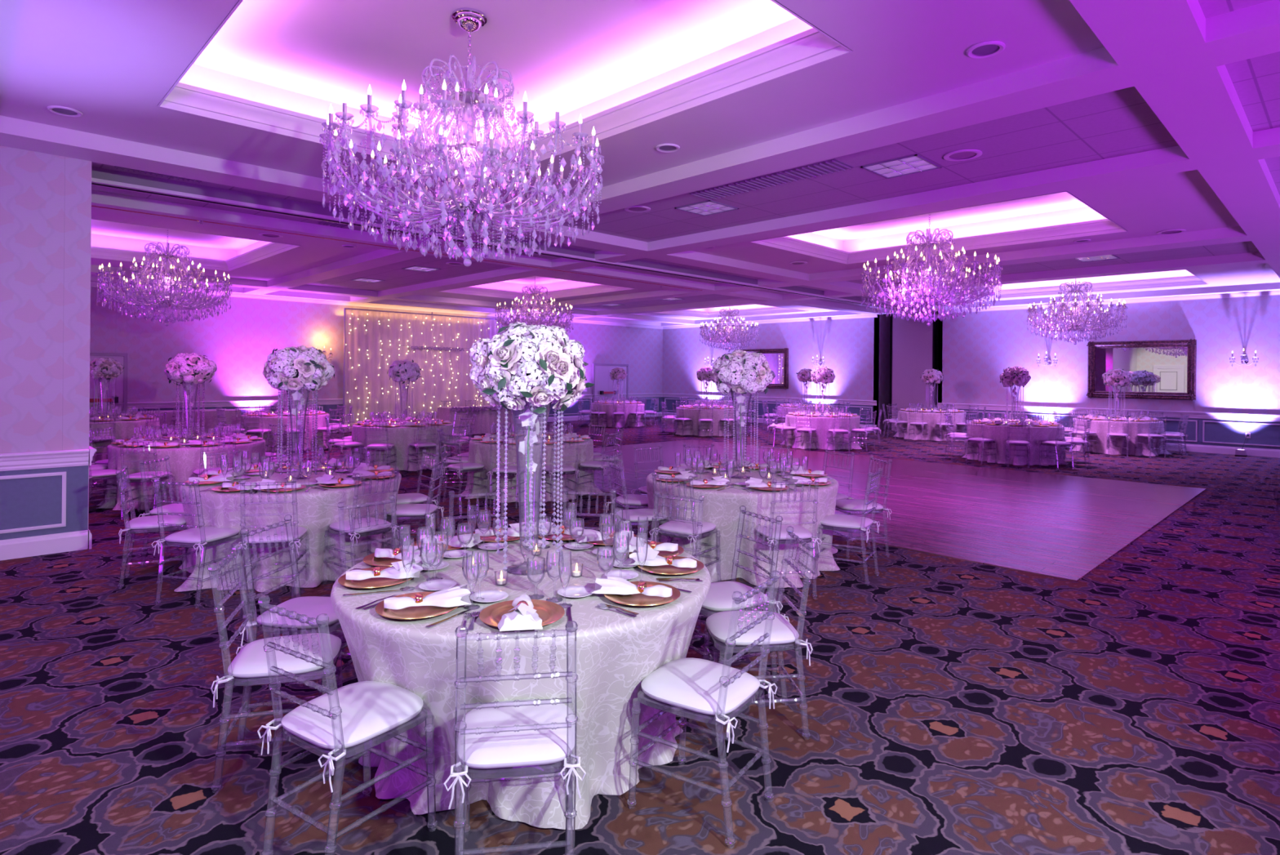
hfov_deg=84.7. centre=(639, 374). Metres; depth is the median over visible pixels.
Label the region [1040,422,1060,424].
linen napkin
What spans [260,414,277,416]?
charger plate
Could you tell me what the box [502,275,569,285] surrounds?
ceiling
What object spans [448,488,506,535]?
chair
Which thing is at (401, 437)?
tablecloth
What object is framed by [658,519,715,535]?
seat cushion
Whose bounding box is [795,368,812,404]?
centrepiece
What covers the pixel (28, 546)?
baseboard
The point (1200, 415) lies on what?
trim
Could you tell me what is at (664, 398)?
trim
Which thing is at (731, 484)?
wine glass
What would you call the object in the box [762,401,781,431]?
chair
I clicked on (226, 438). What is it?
linen napkin
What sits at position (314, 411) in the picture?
linen napkin
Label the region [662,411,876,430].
baseboard
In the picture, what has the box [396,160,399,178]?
candle
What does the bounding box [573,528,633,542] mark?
linen napkin
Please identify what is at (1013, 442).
chair
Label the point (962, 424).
chair
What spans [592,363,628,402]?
door
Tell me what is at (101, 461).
chair
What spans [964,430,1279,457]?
baseboard
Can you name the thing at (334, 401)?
trim
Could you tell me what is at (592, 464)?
seat cushion
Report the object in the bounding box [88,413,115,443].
chair
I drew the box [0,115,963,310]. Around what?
ceiling
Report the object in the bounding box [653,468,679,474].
charger plate
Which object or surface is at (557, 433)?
linen napkin
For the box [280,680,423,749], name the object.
seat cushion
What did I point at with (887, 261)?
candle
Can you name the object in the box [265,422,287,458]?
chair
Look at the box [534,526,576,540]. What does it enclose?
charger plate
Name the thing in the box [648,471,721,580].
chair
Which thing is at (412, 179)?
candle
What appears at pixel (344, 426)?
chair
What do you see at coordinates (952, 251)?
candle
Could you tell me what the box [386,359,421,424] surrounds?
centrepiece
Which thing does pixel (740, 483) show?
bread plate
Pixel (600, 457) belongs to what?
seat cushion
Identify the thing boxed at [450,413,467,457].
chair
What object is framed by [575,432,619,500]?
chair
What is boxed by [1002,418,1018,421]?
linen napkin
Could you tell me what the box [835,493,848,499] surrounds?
seat cushion
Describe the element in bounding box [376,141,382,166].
candle
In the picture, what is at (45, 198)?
wall
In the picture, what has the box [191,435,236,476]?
chair
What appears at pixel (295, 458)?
chair
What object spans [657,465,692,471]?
linen napkin
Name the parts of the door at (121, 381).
panel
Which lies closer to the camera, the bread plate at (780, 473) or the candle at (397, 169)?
the candle at (397, 169)
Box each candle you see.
[132,275,134,284]
[134,262,137,272]
[262,471,269,478]
[286,475,294,482]
[324,115,330,141]
[327,103,333,129]
[333,129,337,151]
[341,93,347,119]
[348,140,353,162]
[366,85,373,112]
[369,150,374,171]
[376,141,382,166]
[382,155,387,178]
[395,129,401,155]
[396,115,402,130]
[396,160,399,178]
[397,94,403,119]
[400,80,407,108]
[408,168,414,189]
[414,120,418,142]
[417,84,423,110]
[423,164,428,184]
[437,125,443,151]
[440,79,447,108]
[443,130,447,149]
[447,177,452,196]
[453,83,459,108]
[453,170,457,188]
[466,555,478,569]
[476,134,480,154]
[482,170,486,190]
[483,84,489,111]
[487,180,491,199]
[488,129,493,155]
[493,88,498,113]
[494,570,508,585]
[506,133,511,153]
[511,171,515,190]
[521,91,528,119]
[522,175,527,196]
[527,124,531,146]
[529,140,535,165]
[530,542,542,555]
[533,112,539,136]
[537,168,541,187]
[545,167,550,189]
[549,154,554,177]
[554,102,559,128]
[559,165,564,184]
[570,562,583,577]
[577,115,582,139]
[577,156,582,177]
[589,151,594,170]
[591,127,595,151]
[594,137,599,161]
[886,255,888,267]
[902,253,904,265]
[928,266,931,277]
[933,244,936,256]
[951,244,953,256]
[957,251,959,262]
[968,267,970,279]
[973,251,976,263]
[994,254,996,266]
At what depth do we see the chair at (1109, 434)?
15.62 m
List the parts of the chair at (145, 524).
rail, leg, rail, rail, rail, leg, seat, leg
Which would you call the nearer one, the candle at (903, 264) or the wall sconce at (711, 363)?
the candle at (903, 264)
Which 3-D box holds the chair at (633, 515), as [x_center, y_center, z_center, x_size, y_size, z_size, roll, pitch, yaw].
[-0.005,1.251,6.234,0.483,0.934,0.443,1,0,-19]
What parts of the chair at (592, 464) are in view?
seat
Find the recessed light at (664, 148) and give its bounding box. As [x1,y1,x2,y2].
[655,143,679,152]
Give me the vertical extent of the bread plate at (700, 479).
0.014 m
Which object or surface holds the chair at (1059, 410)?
on the floor
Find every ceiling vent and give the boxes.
[113,165,201,182]
[318,221,349,227]
[688,183,750,200]
[732,172,799,191]
[781,159,853,180]
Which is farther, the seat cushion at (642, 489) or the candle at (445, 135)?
the seat cushion at (642, 489)
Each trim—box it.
[0,448,88,471]
[0,471,66,533]
[88,445,96,465]
[89,393,662,408]
[90,218,301,271]
[90,281,662,328]
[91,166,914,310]
[91,177,920,312]
[91,182,917,312]
[91,205,702,290]
[140,408,226,411]
[157,0,853,181]
[235,406,322,411]
[439,275,635,300]
[547,400,590,415]
[630,398,658,410]
[653,303,807,317]
[662,314,877,328]
[662,393,876,405]
[664,398,700,411]
[752,401,794,417]
[810,404,872,422]
[937,290,1279,314]
[937,402,1279,421]
[944,409,1005,428]
[1008,412,1077,434]
[1105,416,1197,441]
[1202,420,1279,446]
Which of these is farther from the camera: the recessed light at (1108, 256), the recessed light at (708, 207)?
the recessed light at (1108, 256)
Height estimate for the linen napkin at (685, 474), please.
0.076 m
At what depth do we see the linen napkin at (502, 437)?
9.69 m
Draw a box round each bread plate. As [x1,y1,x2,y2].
[233,475,249,479]
[247,471,266,475]
[275,469,294,472]
[298,481,316,485]
[306,467,324,471]
[334,469,351,472]
[335,477,352,479]
[418,578,456,591]
[422,560,448,570]
[440,549,471,558]
[469,589,508,602]
[478,542,507,550]
[520,539,549,546]
[557,585,594,597]
[564,541,593,549]
[591,547,622,555]
[604,569,638,579]
[608,558,637,568]
[693,469,707,472]
[694,478,711,480]
[711,467,727,471]
[733,467,749,471]
[733,481,746,485]
[758,469,774,472]
[771,480,788,484]
[777,472,794,475]
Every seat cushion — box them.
[125,513,186,529]
[149,502,184,515]
[164,525,239,543]
[227,632,342,677]
[243,525,306,543]
[257,595,338,628]
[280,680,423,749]
[329,516,391,533]
[386,503,437,515]
[396,493,431,504]
[441,457,468,462]
[447,462,484,470]
[457,452,468,457]
[457,698,574,768]
[492,465,526,472]
[542,464,576,472]
[579,460,613,467]
[593,451,600,455]
[593,454,617,461]
[612,493,648,505]
[616,508,666,521]
[638,485,647,493]
[640,657,759,715]
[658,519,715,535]
[701,580,768,611]
[706,610,799,645]
[755,524,813,539]
[820,513,873,528]
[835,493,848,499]
[835,498,883,511]
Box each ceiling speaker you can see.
[258,232,283,237]
[445,262,463,265]
[624,205,650,213]
[789,261,807,264]
[943,149,982,161]
[1156,229,1186,234]
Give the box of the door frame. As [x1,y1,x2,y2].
[883,311,938,429]
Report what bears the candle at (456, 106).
on the crystal chandelier at (467, 209)
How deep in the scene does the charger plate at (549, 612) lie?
2.78 m
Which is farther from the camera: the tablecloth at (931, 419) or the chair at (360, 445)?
the tablecloth at (931, 419)
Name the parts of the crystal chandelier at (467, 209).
arm, arm, arm, arm, arm, arm, arm, arm, arm, arm, arm, arm, crown arm, arm, arm, arm, arm, crown arm, arm, arm, chain, crown arm, arm, arm, arm, arm, arm, arm, crown arm, arm, crown arm, arm, arm, arm, arm, arm, arm, arm, arm, arm, arm, arm, arm, arm, arm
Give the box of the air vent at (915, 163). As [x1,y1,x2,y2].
[860,154,941,178]
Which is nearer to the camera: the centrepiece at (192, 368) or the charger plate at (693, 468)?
the charger plate at (693, 468)
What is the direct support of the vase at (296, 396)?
on the centrepiece at (292, 368)
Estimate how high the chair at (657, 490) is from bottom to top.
0.934 m
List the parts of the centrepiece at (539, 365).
orchid stem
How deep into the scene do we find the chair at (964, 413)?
15.93 m
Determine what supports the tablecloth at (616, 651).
on the floor
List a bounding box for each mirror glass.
[761,353,784,383]
[1095,346,1187,392]
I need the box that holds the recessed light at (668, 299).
[658,297,684,300]
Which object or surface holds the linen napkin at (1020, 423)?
on the charger plate
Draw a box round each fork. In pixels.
[355,594,396,608]
[361,601,380,609]
[459,612,471,631]
[467,611,479,630]
[595,604,636,617]
[597,602,639,614]
[656,577,699,579]
[658,578,702,582]
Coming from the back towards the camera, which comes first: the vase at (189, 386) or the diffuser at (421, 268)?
the diffuser at (421, 268)
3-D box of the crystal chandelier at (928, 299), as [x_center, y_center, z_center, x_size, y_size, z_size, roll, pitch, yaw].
[4.413,-1.664,10.719,1.986,1.840,1.987,1,0,36]
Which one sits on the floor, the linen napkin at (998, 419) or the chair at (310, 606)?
the chair at (310, 606)
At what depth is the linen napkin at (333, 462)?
6.98 m
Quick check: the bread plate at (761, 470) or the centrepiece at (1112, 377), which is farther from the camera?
the centrepiece at (1112, 377)
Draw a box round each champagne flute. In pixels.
[305,459,312,487]
[398,524,410,559]
[400,537,414,588]
[425,513,435,538]
[464,551,479,608]
[466,504,477,546]
[522,501,533,541]
[558,550,572,606]
[566,502,577,542]
[635,534,648,581]
[637,516,648,544]
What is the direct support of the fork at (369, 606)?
on the tablecloth at (616, 651)
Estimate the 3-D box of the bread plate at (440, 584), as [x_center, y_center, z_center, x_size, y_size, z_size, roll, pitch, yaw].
[-0.899,0.939,3.122,0.162,0.014,0.162,1,0,-44]
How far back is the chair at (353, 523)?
5.64 m
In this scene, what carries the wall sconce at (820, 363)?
attached to the wall at (977, 348)
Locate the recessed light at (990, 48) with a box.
[966,40,1005,58]
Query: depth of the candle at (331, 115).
4.61 m
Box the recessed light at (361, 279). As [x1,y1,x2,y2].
[350,277,385,283]
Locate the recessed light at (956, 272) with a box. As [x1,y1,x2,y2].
[931,269,968,275]
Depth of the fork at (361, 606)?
2.89 m
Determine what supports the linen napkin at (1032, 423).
on the charger plate
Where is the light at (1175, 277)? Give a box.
[952,269,1208,298]
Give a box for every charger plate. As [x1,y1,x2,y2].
[110,441,123,444]
[117,444,146,447]
[121,418,140,420]
[150,444,181,448]
[163,436,188,438]
[183,480,226,484]
[190,443,220,446]
[199,435,222,437]
[199,473,217,477]
[211,484,246,491]
[224,440,252,443]
[235,437,262,439]
[244,469,273,472]
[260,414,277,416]
[261,484,306,492]
[280,465,312,469]
[319,480,361,487]
[326,463,357,469]
[337,566,413,587]
[360,473,395,479]
[362,548,407,566]
[367,467,394,472]
[375,591,458,618]
[380,425,399,426]
[406,424,425,426]
[411,535,463,550]
[426,423,445,425]
[471,528,524,542]
[479,599,564,626]
[480,440,503,443]
[506,433,526,435]
[506,442,527,444]
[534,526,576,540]
[537,441,559,444]
[563,440,584,442]
[586,531,638,545]
[603,581,680,605]
[624,542,684,557]
[637,555,704,574]
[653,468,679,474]
[654,476,688,482]
[676,465,709,470]
[685,482,724,488]
[711,465,733,468]
[742,465,773,469]
[750,485,789,490]
[792,472,827,476]
[799,480,831,485]
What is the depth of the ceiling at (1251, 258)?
14.28 m
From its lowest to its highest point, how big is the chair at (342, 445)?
0.934 m
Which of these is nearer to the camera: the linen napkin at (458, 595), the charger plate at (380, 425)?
the linen napkin at (458, 595)
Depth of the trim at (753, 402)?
25.57 m
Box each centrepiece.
[89,356,124,418]
[164,352,217,442]
[262,345,335,479]
[278,390,293,412]
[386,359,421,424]
[469,321,595,574]
[520,402,542,435]
[609,367,626,402]
[696,367,713,407]
[711,348,773,478]
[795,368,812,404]
[810,366,835,415]
[920,368,943,409]
[999,365,1031,423]
[1102,368,1132,418]
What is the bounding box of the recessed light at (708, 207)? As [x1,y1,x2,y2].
[675,200,738,216]
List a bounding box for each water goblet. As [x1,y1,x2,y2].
[425,541,444,580]
[431,532,448,565]
[457,522,473,557]
[462,554,481,592]
[492,516,507,550]
[526,555,545,596]
[536,515,551,548]
[568,517,584,551]
[596,546,614,575]
[601,523,617,558]
[613,531,629,564]
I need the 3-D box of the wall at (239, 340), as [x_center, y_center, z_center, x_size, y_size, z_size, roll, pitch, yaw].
[-8.259,-0.217,20.332,25.630,3.718,0.120,1,0,-44]
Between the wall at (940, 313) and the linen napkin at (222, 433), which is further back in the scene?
the wall at (940, 313)
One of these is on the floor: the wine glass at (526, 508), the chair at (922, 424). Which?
the chair at (922, 424)
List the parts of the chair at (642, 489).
leg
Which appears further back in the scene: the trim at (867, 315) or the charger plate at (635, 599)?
the trim at (867, 315)
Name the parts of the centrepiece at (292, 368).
orchid stem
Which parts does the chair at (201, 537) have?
leg, rail, rail, rail, rail, leg, seat, leg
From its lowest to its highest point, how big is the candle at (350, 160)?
0.168 m
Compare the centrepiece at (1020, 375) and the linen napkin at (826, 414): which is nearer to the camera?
the centrepiece at (1020, 375)
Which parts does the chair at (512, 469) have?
seat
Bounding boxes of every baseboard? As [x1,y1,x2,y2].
[0,529,88,559]
[88,528,92,549]
[328,411,662,432]
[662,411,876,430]
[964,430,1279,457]
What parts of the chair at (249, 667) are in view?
leg, rail, rail, rail, rail, leg, seat, leg, leg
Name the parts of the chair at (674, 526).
leg, rail, seat, leg, leg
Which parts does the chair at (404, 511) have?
seat, leg, rail, rail, rail, rail, leg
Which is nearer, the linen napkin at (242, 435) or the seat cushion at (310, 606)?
the seat cushion at (310, 606)
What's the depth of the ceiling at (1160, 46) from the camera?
4.95 m
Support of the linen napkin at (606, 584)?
on the charger plate at (635, 599)
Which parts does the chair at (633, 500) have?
rail, seat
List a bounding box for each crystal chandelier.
[95,230,232,326]
[319,7,604,266]
[496,276,573,332]
[699,306,759,350]
[860,213,1002,323]
[1026,278,1127,344]
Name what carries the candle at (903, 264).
on the crystal chandelier at (928, 299)
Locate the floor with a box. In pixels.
[0,416,1279,854]
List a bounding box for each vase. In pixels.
[97,377,111,418]
[180,382,199,442]
[284,387,311,479]
[397,381,409,424]
[505,400,552,574]
[728,386,752,478]
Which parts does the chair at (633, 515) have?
leg, rail, rail, rail, rail, leg, seat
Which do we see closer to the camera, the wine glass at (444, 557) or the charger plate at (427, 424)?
the wine glass at (444, 557)
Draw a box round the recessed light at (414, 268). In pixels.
[401,265,440,271]
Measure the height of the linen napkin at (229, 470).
0.076 m
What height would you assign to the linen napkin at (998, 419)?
0.076 m
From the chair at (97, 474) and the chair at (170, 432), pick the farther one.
the chair at (170, 432)
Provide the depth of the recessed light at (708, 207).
9.00 m
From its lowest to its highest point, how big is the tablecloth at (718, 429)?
0.758 m
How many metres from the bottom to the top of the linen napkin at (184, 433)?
0.076 m
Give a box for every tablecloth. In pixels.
[88,417,159,462]
[96,435,265,511]
[133,408,241,438]
[173,465,401,592]
[240,412,334,452]
[330,536,711,829]
[348,421,453,471]
[459,434,603,502]
[587,402,645,427]
[646,466,839,587]
[674,406,742,435]
[693,401,743,424]
[773,405,835,431]
[780,413,862,449]
[893,409,966,440]
[962,421,1066,466]
[1070,417,1171,456]
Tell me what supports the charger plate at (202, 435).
on the tablecloth at (184, 460)
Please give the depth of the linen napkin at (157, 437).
9.50 m
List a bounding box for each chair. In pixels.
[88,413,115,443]
[88,426,115,497]
[88,463,107,497]
[88,469,128,508]
[115,464,188,588]
[116,438,175,518]
[131,412,166,438]
[138,456,184,566]
[141,407,159,416]
[150,422,181,436]
[151,477,246,608]
[152,410,183,435]
[160,407,182,431]
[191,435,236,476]
[202,450,243,471]
[207,543,343,791]
[216,407,241,430]
[216,408,247,434]
[216,422,244,431]
[234,478,309,606]
[235,405,250,433]
[239,514,352,714]
[243,408,274,450]
[247,430,293,466]
[257,595,437,854]
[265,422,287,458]
[265,425,304,462]
[281,444,321,465]
[283,408,309,453]
[311,407,342,448]
[322,468,400,583]
[324,414,353,462]
[328,405,346,437]
[328,406,352,440]
[328,417,365,462]
[332,494,399,657]
[338,412,355,457]
[357,444,391,465]
[363,419,396,470]
[381,458,446,548]
[391,448,438,541]
[407,418,440,474]
[436,428,468,494]
[439,417,473,462]
[441,431,488,502]
[443,620,586,854]
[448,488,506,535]
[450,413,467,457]
[450,413,475,454]
[452,423,471,486]
[486,436,528,509]
[538,434,581,508]
[542,421,564,432]
[560,487,616,530]
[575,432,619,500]
[577,398,593,425]
[578,397,591,424]
[587,422,605,482]
[588,399,606,425]
[593,427,623,488]
[605,453,648,535]
[608,461,670,542]
[612,403,625,427]
[626,569,780,845]
[627,399,646,427]
[631,445,663,531]
[642,398,657,422]
[644,397,656,419]
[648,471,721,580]
[649,489,704,639]
[660,402,678,432]
[662,400,677,432]
[671,402,693,435]
[684,442,715,460]
[688,505,782,682]
[697,403,713,435]
[702,525,815,742]
[717,403,739,437]
[732,403,751,431]
[737,402,751,427]
[743,398,757,423]
[753,477,822,598]
[756,444,790,461]
[761,400,777,427]
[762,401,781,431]
[766,406,786,445]
[772,408,795,447]
[775,401,787,431]
[775,406,785,439]
[793,410,817,449]
[813,467,881,585]
[822,448,854,542]
[826,412,851,449]
[833,454,892,558]
[848,410,876,450]
[858,408,871,444]
[860,409,882,448]
[882,404,899,436]
[886,405,907,438]
[888,404,897,429]
[907,407,928,435]
[934,408,956,442]
[943,412,967,453]
[946,413,974,457]
[953,407,979,440]
[964,413,979,453]
[964,417,996,464]
[1004,419,1031,467]
[1038,419,1075,468]
[1052,411,1075,447]
[1053,409,1075,436]
[1059,418,1091,466]
[1064,416,1086,462]
[1067,412,1098,453]
[1106,413,1130,455]
[1133,416,1167,457]
[1158,415,1189,457]
[1164,414,1187,448]
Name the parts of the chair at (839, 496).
leg, leg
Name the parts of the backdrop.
sheer panel, sheer panel, sheer panel, sheer panel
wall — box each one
[0,145,91,539]
[88,168,91,513]
[89,286,662,424]
[662,294,1279,449]
[873,314,890,430]
[937,313,942,408]
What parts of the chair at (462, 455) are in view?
leg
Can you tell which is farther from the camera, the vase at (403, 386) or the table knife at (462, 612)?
the vase at (403, 386)
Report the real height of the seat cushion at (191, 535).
0.056 m
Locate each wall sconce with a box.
[704,356,713,366]
[811,356,824,366]
[1036,351,1057,364]
[1229,348,1257,364]
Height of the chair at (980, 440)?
0.934 m
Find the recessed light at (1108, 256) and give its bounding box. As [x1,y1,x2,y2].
[1074,254,1119,262]
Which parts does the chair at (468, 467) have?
leg, leg, seat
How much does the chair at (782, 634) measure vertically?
0.934 m
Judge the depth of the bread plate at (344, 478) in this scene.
6.24 m
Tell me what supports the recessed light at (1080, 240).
in the ceiling at (1184, 200)
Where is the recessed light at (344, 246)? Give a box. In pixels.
[342,244,356,248]
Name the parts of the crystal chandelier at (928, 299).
arm, chain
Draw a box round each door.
[89,352,128,417]
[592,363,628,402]
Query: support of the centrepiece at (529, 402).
on the tablecloth at (479, 452)
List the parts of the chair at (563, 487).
rail, leg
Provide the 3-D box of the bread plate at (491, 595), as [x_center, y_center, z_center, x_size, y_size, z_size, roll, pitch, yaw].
[-0.639,0.941,2.971,0.162,0.014,0.162,1,0,-44]
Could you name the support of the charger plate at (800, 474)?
on the tablecloth at (721, 508)
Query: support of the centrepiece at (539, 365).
on the tablecloth at (616, 651)
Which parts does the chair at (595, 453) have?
leg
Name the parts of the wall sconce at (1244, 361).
wall plate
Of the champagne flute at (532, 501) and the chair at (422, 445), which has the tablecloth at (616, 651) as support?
the champagne flute at (532, 501)
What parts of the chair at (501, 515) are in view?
leg, rail, rail, leg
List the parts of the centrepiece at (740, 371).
orchid stem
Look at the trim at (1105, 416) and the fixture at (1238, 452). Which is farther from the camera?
the trim at (1105, 416)
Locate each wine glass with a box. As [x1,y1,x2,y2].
[416,526,432,571]
[420,537,437,568]
[440,516,455,559]
[470,549,488,598]
[476,509,491,549]
[524,507,538,544]
[545,550,564,600]
[562,507,576,546]
[599,512,613,551]
[612,535,629,581]
[617,520,631,546]
[725,461,734,485]
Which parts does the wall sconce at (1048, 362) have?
wall plate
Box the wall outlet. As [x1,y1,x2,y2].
[1245,432,1250,438]
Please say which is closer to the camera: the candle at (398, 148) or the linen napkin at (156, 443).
the candle at (398, 148)
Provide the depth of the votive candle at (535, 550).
3.70 m
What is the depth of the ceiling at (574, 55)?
5.64 m
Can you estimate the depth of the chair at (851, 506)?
6.72 m
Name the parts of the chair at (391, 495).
leg, rail, rail, rail, leg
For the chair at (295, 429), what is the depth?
14.79 m
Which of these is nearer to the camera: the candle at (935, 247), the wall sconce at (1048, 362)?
the candle at (935, 247)
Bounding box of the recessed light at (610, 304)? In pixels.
[600,303,625,306]
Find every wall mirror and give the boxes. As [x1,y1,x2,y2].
[737,347,788,389]
[1086,338,1196,400]
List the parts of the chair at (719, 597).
seat, leg, rail, rail, rail, rail, leg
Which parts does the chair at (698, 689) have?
leg, leg, seat, leg, rail, rail, rail, rail, leg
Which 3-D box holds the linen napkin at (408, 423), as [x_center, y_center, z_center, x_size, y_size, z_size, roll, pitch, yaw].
[-4.019,0.863,12.490,0.333,0.076,0.165,1,0,-4]
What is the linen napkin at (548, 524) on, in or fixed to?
on the charger plate at (566, 536)
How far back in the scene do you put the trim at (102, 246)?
14.09 m
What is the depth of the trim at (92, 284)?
20.21 m
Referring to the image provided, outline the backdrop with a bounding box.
[337,307,500,433]
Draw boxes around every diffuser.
[354,278,380,282]
[404,266,435,271]
[679,201,734,214]
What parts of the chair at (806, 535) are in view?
leg, seat, rail, leg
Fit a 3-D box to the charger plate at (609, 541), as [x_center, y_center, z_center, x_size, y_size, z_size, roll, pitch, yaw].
[-0.168,0.942,4.020,0.330,0.020,0.330,1,0,23]
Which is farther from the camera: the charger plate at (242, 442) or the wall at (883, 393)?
the wall at (883, 393)
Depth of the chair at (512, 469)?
9.00 m
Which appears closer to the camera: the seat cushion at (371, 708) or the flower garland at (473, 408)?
the seat cushion at (371, 708)
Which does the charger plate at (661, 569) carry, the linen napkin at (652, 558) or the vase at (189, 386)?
the linen napkin at (652, 558)
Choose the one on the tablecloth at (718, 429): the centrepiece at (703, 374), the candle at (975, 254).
the centrepiece at (703, 374)
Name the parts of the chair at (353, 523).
leg, leg, seat, rail, leg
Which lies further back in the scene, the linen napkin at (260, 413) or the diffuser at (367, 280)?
the diffuser at (367, 280)
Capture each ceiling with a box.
[0,0,1104,213]
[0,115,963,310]
[90,208,381,280]
[90,264,700,324]
[91,161,462,239]
[91,190,880,314]
[91,219,259,250]
[193,0,796,145]
[244,0,1279,294]
[305,254,513,291]
[350,127,1279,302]
[417,271,675,304]
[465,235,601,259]
[495,226,1250,314]
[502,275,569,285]
[558,86,1178,242]
[561,251,1267,319]
[568,293,742,311]
[595,257,764,284]
[633,302,838,319]
[661,282,1279,326]
[693,169,1239,273]
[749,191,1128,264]
[754,284,829,294]
[811,191,1087,241]
[817,295,918,308]
[847,240,1258,286]
[905,262,1279,302]
[1069,0,1279,278]
[1197,0,1271,18]
[1225,51,1279,132]
[1264,156,1279,195]
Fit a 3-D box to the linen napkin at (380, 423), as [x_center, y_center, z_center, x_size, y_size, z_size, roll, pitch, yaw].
[-4.435,0.860,12.360,0.333,0.076,0.165,1,0,-2]
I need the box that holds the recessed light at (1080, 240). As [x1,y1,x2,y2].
[1073,239,1090,242]
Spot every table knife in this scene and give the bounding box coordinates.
[187,484,220,487]
[342,589,401,595]
[425,608,472,627]
[567,606,573,627]
[676,587,692,592]
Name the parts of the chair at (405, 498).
seat, rail, rail, rail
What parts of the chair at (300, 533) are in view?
leg, rail, rail, rail, rail, seat, leg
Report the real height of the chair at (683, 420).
0.934 m
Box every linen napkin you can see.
[89,416,110,420]
[97,413,112,416]
[115,436,143,442]
[116,416,138,419]
[117,413,133,416]
[123,439,152,445]
[133,435,162,439]
[134,413,153,417]
[144,441,177,446]
[167,431,193,437]
[186,440,215,444]
[188,473,235,481]
[203,431,226,435]
[207,467,245,475]
[219,435,249,441]
[222,481,256,489]
[223,431,239,435]
[234,432,257,438]
[240,461,279,470]
[248,411,261,414]
[253,478,301,488]
[258,412,275,414]
[276,408,291,412]
[285,460,323,466]
[301,410,317,413]
[311,409,325,413]
[315,473,355,484]
[324,457,355,466]
[346,558,422,579]
[351,469,391,476]
[352,462,390,470]
[357,419,375,423]
[363,422,378,425]
[365,417,382,422]
[374,545,439,563]
[377,421,397,425]
[383,584,471,608]
[385,417,402,421]
[403,421,423,425]
[404,416,422,420]
[420,533,483,546]
[422,417,440,421]
[425,419,442,424]
[432,419,449,422]
[474,433,497,438]
[475,521,533,536]
[482,435,506,440]
[484,432,506,435]
[497,593,542,631]
[503,436,527,443]
[507,429,527,434]
[528,519,583,534]
[531,429,552,434]
[535,438,558,442]
[554,431,576,435]
[558,435,582,440]
[565,432,588,437]
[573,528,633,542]
[591,574,672,596]
[614,534,677,551]
[628,546,697,567]
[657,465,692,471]
[658,470,695,479]
[680,459,713,466]
[689,475,729,484]
[711,459,739,466]
[737,460,769,466]
[745,476,785,487]
[770,462,804,471]
[787,475,827,483]
[788,465,824,474]
[789,404,800,406]
[793,412,806,414]
[806,412,821,415]
[823,410,837,413]
[823,413,838,416]
[838,412,852,415]
[905,408,917,410]
[972,417,989,421]
[973,419,990,422]
[986,420,1003,423]
[989,417,1001,420]
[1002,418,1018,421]
[1009,422,1027,425]
[1024,418,1040,422]
[1030,421,1047,425]
[1039,420,1057,423]
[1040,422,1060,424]
[1079,414,1093,417]
[1089,416,1106,418]
[1107,413,1122,417]
[1111,417,1128,420]
[1128,417,1145,420]
[1142,417,1157,420]
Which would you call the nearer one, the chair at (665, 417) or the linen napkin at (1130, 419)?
the linen napkin at (1130, 419)
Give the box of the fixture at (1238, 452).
[1235,435,1248,456]
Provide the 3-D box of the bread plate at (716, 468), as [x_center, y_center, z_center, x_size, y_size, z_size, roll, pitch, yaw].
[0.805,0.954,7.054,0.162,0.014,0.162,1,0,-44]
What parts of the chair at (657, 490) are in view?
leg, rail, rail, rail, leg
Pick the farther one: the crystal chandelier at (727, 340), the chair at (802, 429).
the crystal chandelier at (727, 340)
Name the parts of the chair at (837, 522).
seat, leg, rail, rail, rail, rail, leg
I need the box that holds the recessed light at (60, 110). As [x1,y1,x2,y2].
[47,105,82,117]
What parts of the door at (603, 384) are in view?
panel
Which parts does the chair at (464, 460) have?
leg, seat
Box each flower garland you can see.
[398,345,469,351]
[450,405,510,412]
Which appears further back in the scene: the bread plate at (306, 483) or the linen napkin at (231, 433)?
the linen napkin at (231, 433)
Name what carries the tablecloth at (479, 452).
on the floor
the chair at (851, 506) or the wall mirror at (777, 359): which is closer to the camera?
the chair at (851, 506)
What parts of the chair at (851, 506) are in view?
seat, leg, rail, leg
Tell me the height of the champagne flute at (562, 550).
0.222 m
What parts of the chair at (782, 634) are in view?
leg, leg, seat, leg, rail, rail, rail, rail, leg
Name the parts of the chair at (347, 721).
leg, rail, rail, rail, rail, leg, seat, leg, leg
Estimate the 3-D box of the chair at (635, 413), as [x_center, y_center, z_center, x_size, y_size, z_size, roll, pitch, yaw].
[-0.081,1.250,22.794,0.443,0.934,0.483,1,0,-38]
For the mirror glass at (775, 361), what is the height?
1.110 m
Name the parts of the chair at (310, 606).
leg, rail, rail, rail, rail, leg, seat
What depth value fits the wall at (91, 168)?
6.75 m
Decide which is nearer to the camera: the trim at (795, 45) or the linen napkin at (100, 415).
the trim at (795, 45)
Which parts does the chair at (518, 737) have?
leg, leg, rail, rail, seat, leg, leg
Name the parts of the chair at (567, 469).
seat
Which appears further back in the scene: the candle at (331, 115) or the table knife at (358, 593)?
the candle at (331, 115)

